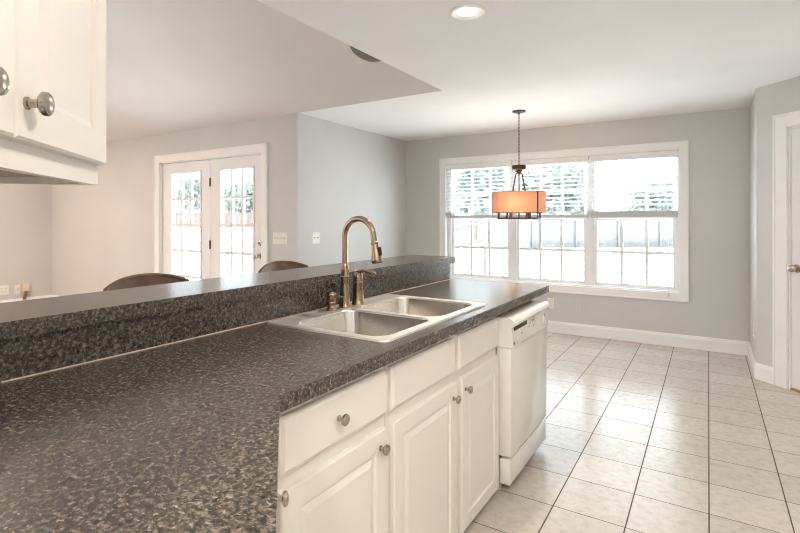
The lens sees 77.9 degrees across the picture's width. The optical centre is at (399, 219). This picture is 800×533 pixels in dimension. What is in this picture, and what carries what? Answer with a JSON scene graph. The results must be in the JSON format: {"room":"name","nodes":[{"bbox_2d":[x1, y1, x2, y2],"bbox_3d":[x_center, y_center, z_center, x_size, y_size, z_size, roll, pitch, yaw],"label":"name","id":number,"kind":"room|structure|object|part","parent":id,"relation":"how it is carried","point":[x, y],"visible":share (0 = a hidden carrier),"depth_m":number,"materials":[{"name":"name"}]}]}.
{"room":"kitchen","nodes":[
{"label":"kitchen","id":0,"kind":"room"},
{"bbox_2d":[0,184,51,300],"bbox_3d":[-7.189,-0.563,5.227,0.150,3.746,6.480,0,0,32],"label":"wall","id":1,"kind":"structure","parent":0,"point":[25,209],"depth_m":7.52,"materials":[{"name":"beige paint"}]},
{"bbox_2d":[0,285,8,294],"bbox_3d":[-5.821,1.030,7.273,0.010,0.140,0.125,0,0,32],"label":"wall outlet","id":2,"kind":"object","parent":1,"relation":"attached to","point":[4,289],"visible":1,"depth_m":7.28,"materials":[{"name":"white plastic"}]},
{"bbox_2d":[14,285,19,293],"bbox_3d":[-5.733,1.040,7.416,0.010,0.130,0.075,0,0,32],"label":"wall outlet","id":3,"kind":"object","parent":1,"relation":"attached to","point":[16,287],"visible":1,"depth_m":7.41,"materials":[{"name":"white plastic"}]},
{"bbox_2d":[0,295,51,302],"bbox_3d":[-7.131,1.244,5.162,0.016,0.132,6.230,0,0,32],"label":"baseboard","id":4,"kind":"structure","parent":1,"relation":"attached to","point":[44,296],"depth_m":7.50,"materials":[{"name":"white paint"}]},
{"bbox_2d":[22,283,29,298],"bbox_3d":[-5.660,1.083,7.492,0.052,0.235,0.092,0,0,32],"label":"plug adapter","id":5,"kind":"object","parent":1,"relation":"attached to","point":[25,287],"visible":1,"depth_m":7.48,"materials":[{"name":"beige plastic"}]},
{"bbox_2d":[52,115,286,295],"bbox_3d":[-3.292,0.060,6.530,5.090,2.500,0.150,0,0,32],"label":"wall","id":6,"kind":"structure","parent":0,"point":[103,233],"depth_m":6.72,"materials":[{"name":"beige paint"}]},
{"bbox_2d":[163,160,210,280],"bbox_3d":[-2.617,0.294,6.078,0.932,2.008,0.055,0,0,32],"label":"door","id":7,"kind":"structure","parent":6,"relation":"in","point":[203,166],"depth_m":6.03,"materials":[{"name":"white paint"}]},
{"bbox_2d":[154,143,268,272],"bbox_3d":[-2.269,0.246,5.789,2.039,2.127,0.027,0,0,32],"label":"trim","id":8,"kind":"structure","parent":6,"relation":"attached to","point":[263,148],"depth_m":5.57,"materials":[{"name":"white paint"}]},
{"bbox_2d":[209,155,260,277],"bbox_3d":[-1.863,0.294,5.570,0.909,2.008,0.120,0,0,32],"label":"door","id":9,"kind":"structure","parent":6,"relation":"in","point":[216,244],"depth_m":5.62,"materials":[{"name":"white paint"}]},
{"bbox_3d":[-1.536,0.390,5.340,0.064,0.064,0.075,0,0,32],"label":"knob","id":10,"kind":"part","parent":9,"relation":"part of","materials":[{"name":"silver metal"}]},
{"bbox_2d":[273,232,286,243],"bbox_3d":[-1.243,0.189,5.155,0.187,0.116,0.020,0,0,32],"label":"light switch","id":11,"kind":"object","parent":6,"relation":"attached to","point":[278,238],"visible":1,"depth_m":5.15,"materials":[{"name":"white plastic"}]},
{"bbox_2d":[106,0,441,141],"bbox_3d":[-4.303,-1.808,3.343,7.040,1.496,6.330,0,0,32],"label":"ceiling","id":12,"kind":"structure","parent":0,"point":[172,65],"depth_m":4.45,"materials":[{"name":"paint"}]},
{"bbox_2d":[347,44,382,63],"bbox_3d":[-0.242,-1.337,3.857,0.355,0.146,0.328,0,0,28],"label":"ceiling speaker","id":13,"kind":"object","parent":12,"relation":"attached to","point":[360,55],"visible":0.35,"depth_m":3.96,"materials":[{"name":"white plastic"}]},
{"bbox_2d":[350,46,380,61],"bbox_3d":[-0.243,-1.333,3.855,0.306,0.008,0.306,0,-23,32],"label":"grille","id":14,"kind":"object","parent":13,"relation":"attached to","point":[362,56],"depth_m":3.95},
{"bbox_2d":[287,113,405,266],"bbox_3d":[-0.508,0.110,6.046,0.150,2.400,2.270,0,0,32],"label":"wall","id":15,"kind":"structure","parent":0,"point":[337,173],"depth_m":5.62,"materials":[{"name":"beige paint"}]},
{"bbox_2d":[312,232,319,243],"bbox_3d":[-0.890,0.192,5.271,0.020,0.120,0.115,0,0,32],"label":"light switch","id":16,"kind":"object","parent":15,"relation":"attached to","point":[315,235],"visible":1,"depth_m":5.26,"materials":[{"name":"white plastic"}]},
{"bbox_2d":[257,0,799,140],"bbox_3d":[0.070,-1.140,1.958,5.450,0.100,8.600,0,0,32],"label":"ceiling","id":17,"kind":"structure","parent":0,"point":[560,62],"depth_m":3.30,"materials":[{"name":"paint"}]},
{"bbox_2d":[449,4,485,20],"bbox_3d":[0.354,-1.085,2.595,0.190,0.009,0.190,0,0,32],"label":"recessed light","id":18,"kind":"object","parent":17,"relation":"in","point":[468,13],"visible":1,"depth_m":2.58,"materials":[{"name":"white paint"}]},
{"bbox_2d":[492,110,545,218],"bbox_3d":[1.190,-0.550,4.951,0.530,1.080,0.531,0,0,32],"label":"pendant lamp","id":19,"kind":"object","parent":17,"relation":"hanging from","point":[527,202],"visible":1,"depth_m":4.75,"materials":[{"name":"orange fabric"}]},
{"bbox_3d":[1.190,-0.247,4.951,0.022,0.445,0.008,0,0,32],"label":"rod","id":20,"kind":"part","parent":19,"relation":"part of","materials":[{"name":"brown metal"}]},
{"bbox_3d":[1.190,-0.803,4.951,0.016,0.514,0.016,0,0,-13],"label":"chain","id":21,"kind":"part","parent":19,"relation":"part of","materials":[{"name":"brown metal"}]},
{"bbox_3d":[1.190,-0.174,4.951,0.524,0.204,0.524,0,0,32],"label":"lamp shade","id":22,"kind":"part","parent":19,"relation":"part of","materials":[{"name":"fabric"}]},
{"bbox_2d":[406,107,748,341],"bbox_3d":[1.760,0.110,5.867,3.890,2.400,0.177,0,0,32],"label":"wall","id":23,"kind":"structure","parent":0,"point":[717,306],"depth_m":5.15,"materials":[{"name":"beige paint"}]},
{"bbox_2d":[446,161,511,275],"bbox_3d":[0.987,-0.015,6.277,0.872,1.410,0.078,0,0,32],"label":"window blind","id":24,"kind":"object","parent":23,"relation":"attached to","point":[502,164],"visible":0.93,"depth_m":6.29,"materials":[{"name":"white plastic"}]},
{"bbox_3d":[0.710,-0.359,6.462,0.002,0.632,0.056,0,0,32],"label":"ladder cord","id":25,"kind":"part","parent":24,"relation":"part of","materials":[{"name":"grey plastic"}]},
{"bbox_3d":[0.992,-0.043,6.285,0.866,0.036,0.052,0,0,32],"label":"rail","id":26,"kind":"part","parent":24,"relation":"part of","materials":[{"name":"grey plastic"}]},
{"bbox_3d":[0.991,-0.686,6.283,0.872,0.067,0.055,0,0,32],"label":"head rail","id":27,"kind":"part","parent":24,"relation":"part of","materials":[{"name":"white plastic"}]},
{"bbox_2d":[448,165,512,279],"bbox_3d":[1.032,0.015,6.349,0.890,1.475,0.088,0,0,32],"label":"window","id":28,"kind":"structure","parent":23,"relation":"attached to","point":[451,221],"depth_m":6.38,"materials":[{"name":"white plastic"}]},
{"bbox_3d":[1.029,0.347,6.339,0.798,0.765,0.028,0,0,32],"label":"sash","id":29,"kind":"part","parent":28,"relation":"part of","materials":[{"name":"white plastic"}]},
{"bbox_3d":[1.045,-0.351,6.364,0.798,0.702,0.028,0,0,32],"label":"sash","id":30,"kind":"part","parent":28,"relation":"part of","materials":[{"name":"white plastic"}]},
{"bbox_2d":[512,156,588,309],"bbox_3d":[1.747,0.145,5.804,0.881,1.730,0.078,0,0,32],"label":"window blind","id":31,"kind":"object","parent":23,"relation":"attached to","point":[579,158],"visible":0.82,"depth_m":5.75,"materials":[{"name":"white plastic"}]},
{"bbox_3d":[1.751,-0.686,5.810,0.881,0.067,0.055,0,0,32],"label":"head rail","id":32,"kind":"part","parent":31,"relation":"part of","materials":[{"name":"white plastic"}]},
{"bbox_3d":[1.753,-0.043,5.812,0.875,0.036,0.052,0,0,32],"label":"rail","id":33,"kind":"part","parent":31,"relation":"part of","materials":[{"name":"grey plastic"}]},
{"bbox_2d":[547,298,553,308],"bbox_3d":[1.759,0.975,5.790,0.075,0.120,0.010,0,0,32],"label":"wall outlet","id":34,"kind":"object","parent":23,"relation":"attached to","point":[550,301],"visible":0.88,"depth_m":5.78,"materials":[{"name":"white plastic"}]},
{"bbox_2d":[513,156,589,284],"bbox_3d":[1.793,0.015,5.876,0.901,1.475,0.088,0,0,32],"label":"window","id":35,"kind":"structure","parent":23,"relation":"attached to","point":[516,222],"depth_m":5.81,"materials":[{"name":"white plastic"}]},
{"bbox_3d":[1.789,0.347,5.867,0.817,0.765,0.028,0,0,32],"label":"sash","id":36,"kind":"part","parent":35,"relation":"part of","materials":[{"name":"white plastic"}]},
{"bbox_3d":[1.805,-0.351,5.892,0.817,0.702,0.028,0,0,32],"label":"sash","id":37,"kind":"part","parent":35,"relation":"part of","materials":[{"name":"white plastic"}]},
{"bbox_2d":[590,150,677,296],"bbox_3d":[2.503,0.037,5.333,0.858,1.515,0.078,0,0,32],"label":"window blind","id":38,"kind":"object","parent":23,"relation":"attached to","point":[657,212],"visible":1,"depth_m":5.30,"materials":[{"name":"white plastic"}]},
{"bbox_3d":[2.507,-0.686,5.340,0.858,0.067,0.055,0,0,32],"label":"head rail","id":39,"kind":"part","parent":38,"relation":"part of","materials":[{"name":"white plastic"}]},
{"bbox_3d":[2.509,-0.061,5.342,0.852,0.072,0.052,0,0,32],"label":"rail","id":40,"kind":"part","parent":38,"relation":"part of","materials":[{"name":"grey plastic"}]},
{"bbox_3d":[2.786,-0.368,5.170,0.002,0.614,0.056,0,0,32],"label":"ladder cord","id":41,"kind":"part","parent":38,"relation":"part of","materials":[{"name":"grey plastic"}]},
{"bbox_2d":[590,150,678,290],"bbox_3d":[2.548,0.015,5.406,0.878,1.475,0.088,0,0,32],"label":"window","id":42,"kind":"structure","parent":23,"relation":"attached to","point":[594,251],"depth_m":5.40,"materials":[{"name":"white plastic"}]},
{"bbox_3d":[2.550,0.347,5.393,0.813,0.765,0.028,0,0,32],"label":"sash","id":43,"kind":"part","parent":42,"relation":"part of","materials":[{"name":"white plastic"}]},
{"bbox_3d":[2.565,-0.351,5.419,0.813,0.702,0.028,0,0,32],"label":"sash","id":44,"kind":"part","parent":42,"relation":"part of","materials":[{"name":"white plastic"}]},
{"bbox_2d":[546,320,747,354],"bbox_3d":[1.724,1.244,5.808,3.890,0.132,0.016,0,0,32],"label":"baseboard","id":45,"kind":"structure","parent":23,"relation":"attached to","point":[631,335],"depth_m":5.22,"materials":[{"name":"white paint"}]},
{"bbox_2d":[463,332,799,532],"bbox_3d":[-2.154,1.370,3.343,10.690,0.120,8.600,0,0,32],"label":"floor","id":46,"kind":"structure","parent":0,"point":[641,437],"depth_m":2.79,"materials":[{"name":"tile"}]},
{"bbox_2d":[103,273,189,290],"bbox_3d":[-1.026,0.781,2.205,0.442,1.060,0.489,0,0,32],"label":"bar stool","id":47,"kind":"object","parent":46,"relation":"on","point":[145,279],"visible":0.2,"depth_m":2.31,"materials":[{"name":"brown wood"}]},
{"bbox_3d":[-1.167,0.405,2.292,0.111,0.290,0.470,0,0,32],"label":"backrest","id":48,"kind":"part","parent":47,"relation":"part of","materials":[{"name":"brown wood"}]},
{"bbox_2d":[258,260,308,272],"bbox_3d":[-0.572,0.781,2.935,0.442,1.060,0.489,0,0,32],"label":"bar stool","id":49,"kind":"object","parent":46,"relation":"on","point":[275,265],"visible":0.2,"depth_m":3.05,"materials":[{"name":"brown wood"}]},
{"bbox_3d":[-0.712,0.405,3.022,0.111,0.290,0.470,0,0,32],"label":"backrest","id":50,"kind":"part","parent":49,"relation":"part of","materials":[{"name":"brown wood"}]},
{"bbox_2d":[277,366,389,532],"bbox_3d":[-0.406,0.873,1.481,0.626,0.874,0.507,0,0,32],"label":"base cabinet","id":51,"kind":"object","parent":46,"relation":"on","point":[333,448],"visible":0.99,"depth_m":1.33,"materials":[{"name":"beige paint"}]},
{"bbox_2d":[277,490,288,506],"bbox_3d":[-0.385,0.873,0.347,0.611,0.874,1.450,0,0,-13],"label":"cabinet knob","id":52,"kind":"object","parent":51,"relation":"attached to","point":[284,498],"visible":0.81,"depth_m":1.05,"materials":[{"name":"silver metal"}]},
{"bbox_2d":[0,279,548,532],"bbox_3d":[-0.197,0.416,1.435,1.392,0.040,3.982,0,0,14],"label":"countertop","id":53,"kind":"structure","parent":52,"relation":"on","point":[183,436],"depth_m":0.96,"materials":[{"name":"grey stone"}]},
{"bbox_2d":[339,216,382,307],"bbox_3d":[-0.148,0.186,2.220,0.229,0.411,0.154,0,0,32],"label":"faucet","id":54,"kind":"object","parent":53,"relation":"on","point":[376,257],"visible":0.99,"depth_m":2.21,"materials":[{"name":"brown metal"}]},
{"bbox_3d":[-0.194,0.311,2.302,0.064,0.161,0.064,0,0,32],"label":"handle","id":55,"kind":"part","parent":54,"relation":"part of","materials":[{"name":"brown metal"}]},
{"bbox_3d":[-0.179,0.091,2.181,0.188,0.221,0.027,0,0,32],"label":"spout","id":56,"kind":"part","parent":54,"relation":"part of","materials":[{"name":"brown metal"}]},
{"bbox_3d":[-0.159,0.240,2.285,0.105,0.029,0.019,0,0,24],"label":"lever","id":57,"kind":"part","parent":54,"relation":"part of","materials":[{"name":"brown metal"}]},
{"bbox_2d":[267,294,485,341],"bbox_3d":[-0.053,0.481,2.103,0.559,0.184,0.865,0,0,32],"label":"sink","id":58,"kind":"object","parent":53,"relation":"in","point":[383,318],"visible":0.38,"depth_m":2.10,"materials":[{"name":"silver metal"}]},
{"bbox_2d":[326,291,345,310],"bbox_3d":[-0.279,0.350,2.138,0.095,0.083,0.052,0,0,32],"label":"soap dispenser","id":59,"kind":"object","parent":58,"relation":"on","point":[331,295],"visible":1,"depth_m":2.13,"materials":[{"name":"brown metal"}]},
{"bbox_2d":[297,310,427,335],"bbox_3d":[-0.141,0.482,1.913,0.422,0.181,0.368,0,0,32],"label":"basin","id":60,"kind":"object","parent":58,"relation":"in","point":[354,322],"depth_m":2.07,"materials":[{"name":"silver metal"}]},
{"bbox_2d":[360,297,471,317],"bbox_3d":[0.077,0.482,2.262,0.422,0.181,0.390,0,0,32],"label":"basin","id":61,"kind":"object","parent":58,"relation":"in","point":[415,306],"depth_m":2.43,"materials":[{"name":"silver metal"}]},
{"bbox_3d":[-0.167,0.535,1.350,0.020,0.140,0.447,0,0,32],"label":"drawer","id":62,"kind":"part","parent":51,"relation":"part of","materials":[{"name":"beige paint"}]},
{"bbox_3d":[-0.167,0.959,1.350,0.020,0.633,0.447,0,0,32],"label":"door","id":63,"kind":"part","parent":51,"relation":"part of","materials":[{"name":"beige paint"}]},
{"bbox_3d":[-0.152,0.534,1.325,0.031,0.032,0.032,0,0,32],"label":"knob","id":64,"kind":"part","parent":51,"relation":"part of","materials":[{"name":"silver metal"}]},
{"bbox_3d":[-0.046,0.693,1.495,0.031,0.032,0.032,0,0,32],"label":"knob","id":65,"kind":"part","parent":51,"relation":"part of","materials":[{"name":"silver metal"}]},
{"bbox_2d":[384,316,498,532],"bbox_3d":[-0.017,0.873,2.105,0.626,0.874,0.959,0,0,32],"label":"base cabinet","id":66,"kind":"object","parent":46,"relation":"on","point":[441,417],"visible":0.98,"depth_m":1.87,"materials":[{"name":"beige paint"}]},
{"bbox_3d":[0.088,0.535,1.759,0.020,0.140,0.450,0,0,32],"label":"drawer","id":67,"kind":"part","parent":66,"relation":"part of","materials":[{"name":"beige paint"}]},
{"bbox_3d":[0.097,0.959,1.774,0.020,0.633,0.465,0,0,32],"label":"door","id":68,"kind":"part","parent":66,"relation":"part of","materials":[{"name":"beige paint"}]},
{"bbox_3d":[0.221,0.698,1.926,0.031,0.032,0.032,0,0,32],"label":"knob","id":69,"kind":"part","parent":66,"relation":"part of","materials":[{"name":"silver metal"}]},
{"bbox_3d":[0.282,0.693,2.022,0.031,0.032,0.032,0,0,32],"label":"knob","id":70,"kind":"part","parent":66,"relation":"part of","materials":[{"name":"silver metal"}]},
{"bbox_3d":[0.347,0.535,2.176,0.020,0.140,0.438,0,0,32],"label":"drawer","id":71,"kind":"part","parent":66,"relation":"part of","materials":[{"name":"beige paint"}]},
{"bbox_3d":[0.354,0.959,2.187,0.020,0.633,0.417,0,0,32],"label":"door","id":72,"kind":"part","parent":66,"relation":"part of","materials":[{"name":"beige paint"}]},
{"bbox_2d":[496,299,549,489],"bbox_3d":[0.441,0.882,2.750,0.623,0.855,0.608,0,0,32],"label":"dishwasher","id":73,"kind":"object","parent":46,"relation":"on","point":[521,348],"visible":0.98,"depth_m":2.47,"materials":[{"name":"beige metal"}]},
{"bbox_3d":[0.654,0.869,2.618,0.075,0.518,0.608,0,0,32],"label":"door","id":74,"kind":"part","parent":73,"relation":"part of","materials":[{"name":"white metal"}]},
{"bbox_3d":[0.659,1.201,2.615,0.056,0.122,0.608,0,0,32],"label":"kick plate","id":75,"kind":"part","parent":73,"relation":"part of","materials":[{"name":"white metal"}]},
{"bbox_3d":[0.662,0.537,2.613,0.093,0.140,0.608,0,0,32],"label":"control panel","id":76,"kind":"part","parent":73,"relation":"part of","materials":[{"name":"white plastic"}]},
{"bbox_2d":[749,91,755,359],"bbox_3d":[3.254,0.110,4.473,0.120,2.400,0.966,0,0,32],"label":"wall","id":77,"kind":"structure","parent":0,"point":[752,109],"depth_m":4.45,"materials":[{"name":"beige paint"}]},
{"bbox_2d":[747,342,755,377],"bbox_3d":[3.157,1.244,4.445,0.016,0.132,0.816,0,0,32],"label":"baseboard","id":78,"kind":"structure","parent":77,"relation":"attached to","point":[750,354],"depth_m":4.37,"materials":[{"name":"white paint"}]},
{"bbox_2d":[756,76,799,388],"bbox_3d":[3.188,0.110,3.329,0.120,2.400,1.600,0,0,-13],"label":"wall","id":79,"kind":"structure","parent":0,"point":[781,97],"depth_m":4.01,"materials":[{"name":"beige paint"}]},
{"bbox_2d":[755,362,772,383],"bbox_3d":[2.958,1.244,4.015,0.016,0.132,0.160,0,0,-13],"label":"baseboard","id":80,"kind":"structure","parent":79,"relation":"attached to","point":[764,373],"depth_m":4.01,"materials":[{"name":"white paint"}]},
{"bbox_2d":[773,110,799,388],"bbox_3d":[3.082,0.241,3.459,0.028,2.137,0.976,0,0,-13],"label":"trim","id":81,"kind":"structure","parent":79,"relation":"attached to","point":[781,122],"depth_m":3.87,"materials":[{"name":"white paint"}]},
{"bbox_2d":[787,125,799,392],"bbox_3d":[3.123,0.295,3.469,0.183,2.030,0.762,0,0,-13],"label":"door","id":82,"kind":"structure","parent":79,"relation":"in","point":[793,268],"depth_m":3.80,"materials":[{"name":"white paint"}]},
{"bbox_3d":[2.998,0.370,3.769,0.075,0.063,0.064,0,0,-13],"label":"knob","id":83,"kind":"part","parent":82,"relation":"part of","materials":[{"name":"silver metal"}]},
{"bbox_3d":[-0.404,0.798,2.265,0.120,1.024,2.525,0,0,32],"label":"wall","id":84,"kind":"structure","parent":0,"visible":0},
{"bbox_2d":[0,264,449,382],"bbox_3d":[-0.329,0.341,2.249,0.023,0.109,2.472,0,0,32],"label":"backsplash","id":85,"kind":"structure","parent":84,"relation":"attached to","point":[40,353],"depth_m":1.57,"materials":[{"name":"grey stone"}]},
{"bbox_2d":[0,255,455,339],"bbox_3d":[-0.462,0.265,2.105,0.531,0.040,2.944,0,0,32],"label":"breakfast bar","id":86,"kind":"object","parent":84,"relation":"on","point":[34,316],"visible":0.97,"depth_m":1.65,"materials":[{"name":"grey laminate"}]},
{"bbox_3d":[-0.744,0.110,-0.132,1.556,2.400,1.556,0,0,32],"label":"wall","id":87,"kind":"structure","parent":0,"visible":0},
{"bbox_2d":[0,0,105,184],"bbox_3d":[-0.645,-0.449,0.586,0.393,0.763,0.685,0,0,-13],"label":"upper cabinet","id":88,"kind":"object","parent":87,"relation":"attached to","point":[53,52],"visible":1,"depth_m":0.74,"materials":[{"name":"beige paint"}]},
{"bbox_3d":[-0.449,-0.153,0.542,0.031,0.032,0.032,0,0,-13],"label":"knob","id":89,"kind":"part","parent":88,"relation":"part of","materials":[{"name":"silver metal"}]},
{"bbox_3d":[-0.456,-0.457,0.461,0.020,0.706,0.330,0,0,-13],"label":"door","id":90,"kind":"part","parent":88,"relation":"part of","materials":[{"name":"beige paint"}]},
{"bbox_3d":[-0.675,-0.086,0.580,0.312,0.014,0.653,0,0,-13],"label":"panel","id":91,"kind":"part","parent":88,"relation":"part of","materials":[{"name":"white wood"}]},
{"bbox_3d":[-0.475,-0.153,0.652,0.031,0.032,0.032,0,0,-13],"label":"knob","id":92,"kind":"part","parent":88,"relation":"part of","materials":[{"name":"silver metal"}]},
{"label":"outside","id":93,"kind":"structure","parent":0,"visible":0},
{"bbox_2d":[175,222,672,285],"bbox_3d":[14.141,1.160,70.048,170.000,0.900,126.110,0,0,32],"label":"ground","id":94,"kind":"structure","parent":93,"point":[660,267],"depth_m":18.75,"materials":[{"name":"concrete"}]},
{"bbox_2d":[175,178,199,211],"bbox_3d":[-26.856,-2.280,63.969,4.283,6.509,4.351,0,0,32],"label":"leafy tree","id":95,"kind":"object","parent":94,"relation":"on","point":[186,182],"visible":0.48,"depth_m":62.85,"materials":[{"name":"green plant"}]},
{"bbox_2d":[175,212,252,227],"bbox_3d":[-18.540,-0.005,56.976,14.390,1.830,0.144,0,0,-25],"label":"fence","id":96,"kind":"object","parent":94,"relation":"on","point":[227,216],"visible":0.29,"depth_m":56.36,"materials":[{"name":"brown wood"}]},
{"bbox_2d":[224,186,239,212],"bbox_3d":[-25.559,-2.059,74.042,3.246,6.069,4.333,0,0,-27],"label":"leafy tree","id":97,"kind":"object","parent":94,"relation":"on","point":[227,192],"visible":0.34,"depth_m":73.00,"materials":[{"name":"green plant"}]},
{"bbox_2d":[235,179,252,212],"bbox_3d":[-18.884,-2.122,61.938,3.558,6.196,4.522,0,0,32],"label":"leafy tree","id":98,"kind":"object","parent":94,"relation":"on","point":[248,185],"visible":0.5,"depth_m":60.98,"materials":[{"name":"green plant"}]},
{"bbox_2d":[455,221,486,274],"bbox_3d":[1.578,0.820,14.000,1.762,1.580,0.110,0,0,0],"label":"ramp railing","id":99,"kind":"object","parent":94,"relation":"on","point":[484,223],"visible":0.42,"depth_m":13.97,"materials":[{"name":"grey wood"}]},
{"bbox_3d":[1.556,0.778,14.000,1.717,0.506,0.084,0,0,0],"label":"rail","id":100,"kind":"part","parent":99,"relation":"part of","materials":[{"name":"grey wood"}]},
{"bbox_3d":[1.556,0.276,14.000,1.717,0.492,0.084,0,0,0],"label":"rail","id":101,"kind":"part","parent":99,"relation":"part of","materials":[{"name":"grey wood"}]},
{"bbox_3d":[2.404,0.826,14.000,0.080,1.568,0.080,0,0,32],"label":"post","id":102,"kind":"part","parent":99,"relation":"part of","materials":[{"name":"grey wood"}]},
{"bbox_2d":[456,167,506,240],"bbox_3d":[5.648,-1.521,35.695,5.050,6.292,4.753,0,0,-4],"label":"leafy tree","id":103,"kind":"object","parent":94,"relation":"on","point":[465,210],"visible":0.44,"depth_m":34.89,"materials":[{"name":"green plant"}]},
{"bbox_2d":[521,163,583,214],"bbox_3d":[10.919,-1.415,36.647,4.346,6.080,6.067,0,0,-26],"label":"leafy tree","id":104,"kind":"object","parent":94,"relation":"on","point":[574,208],"visible":0.44,"depth_m":35.30,"materials":[{"name":"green plant"}]},
{"bbox_2d":[478,214,672,247],"bbox_3d":[11.767,0.645,28.458,14.990,1.930,0.141,0,0,-8],"label":"fence","id":105,"kind":"object","parent":94,"relation":"on","point":[660,232],"visible":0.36,"depth_m":28.30,"materials":[{"name":"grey wood"}]},
{"bbox_3d":[7.465,0.645,27.849,0.100,1.930,0.090,0,0,-8],"label":"post","id":106,"kind":"part","parent":105,"relation":"part of","materials":[{"name":"white wood"}]},
{"bbox_3d":[10.041,0.645,28.199,0.100,1.930,0.090,0,0,-8],"label":"post","id":107,"kind":"part","parent":105,"relation":"part of","materials":[{"name":"white wood"}]},
{"bbox_3d":[12.618,0.645,28.549,0.100,1.930,0.090,0,0,-8],"label":"post","id":108,"kind":"part","parent":105,"relation":"part of","materials":[{"name":"white wood"}]},
{"bbox_3d":[15.194,0.645,28.898,0.100,1.930,0.090,0,0,-8],"label":"post","id":109,"kind":"part","parent":105,"relation":"part of","materials":[{"name":"white wood"}]},
{"bbox_2d":[620,182,672,210],"bbox_3d":[23.265,-1.099,45.872,5.083,5.059,5.562,0,0,32],"label":"leafy tree","id":110,"kind":"object","parent":94,"relation":"on","point":[669,183],"visible":0.49,"depth_m":44.70,"materials":[{"name":"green plant"}]}
]}

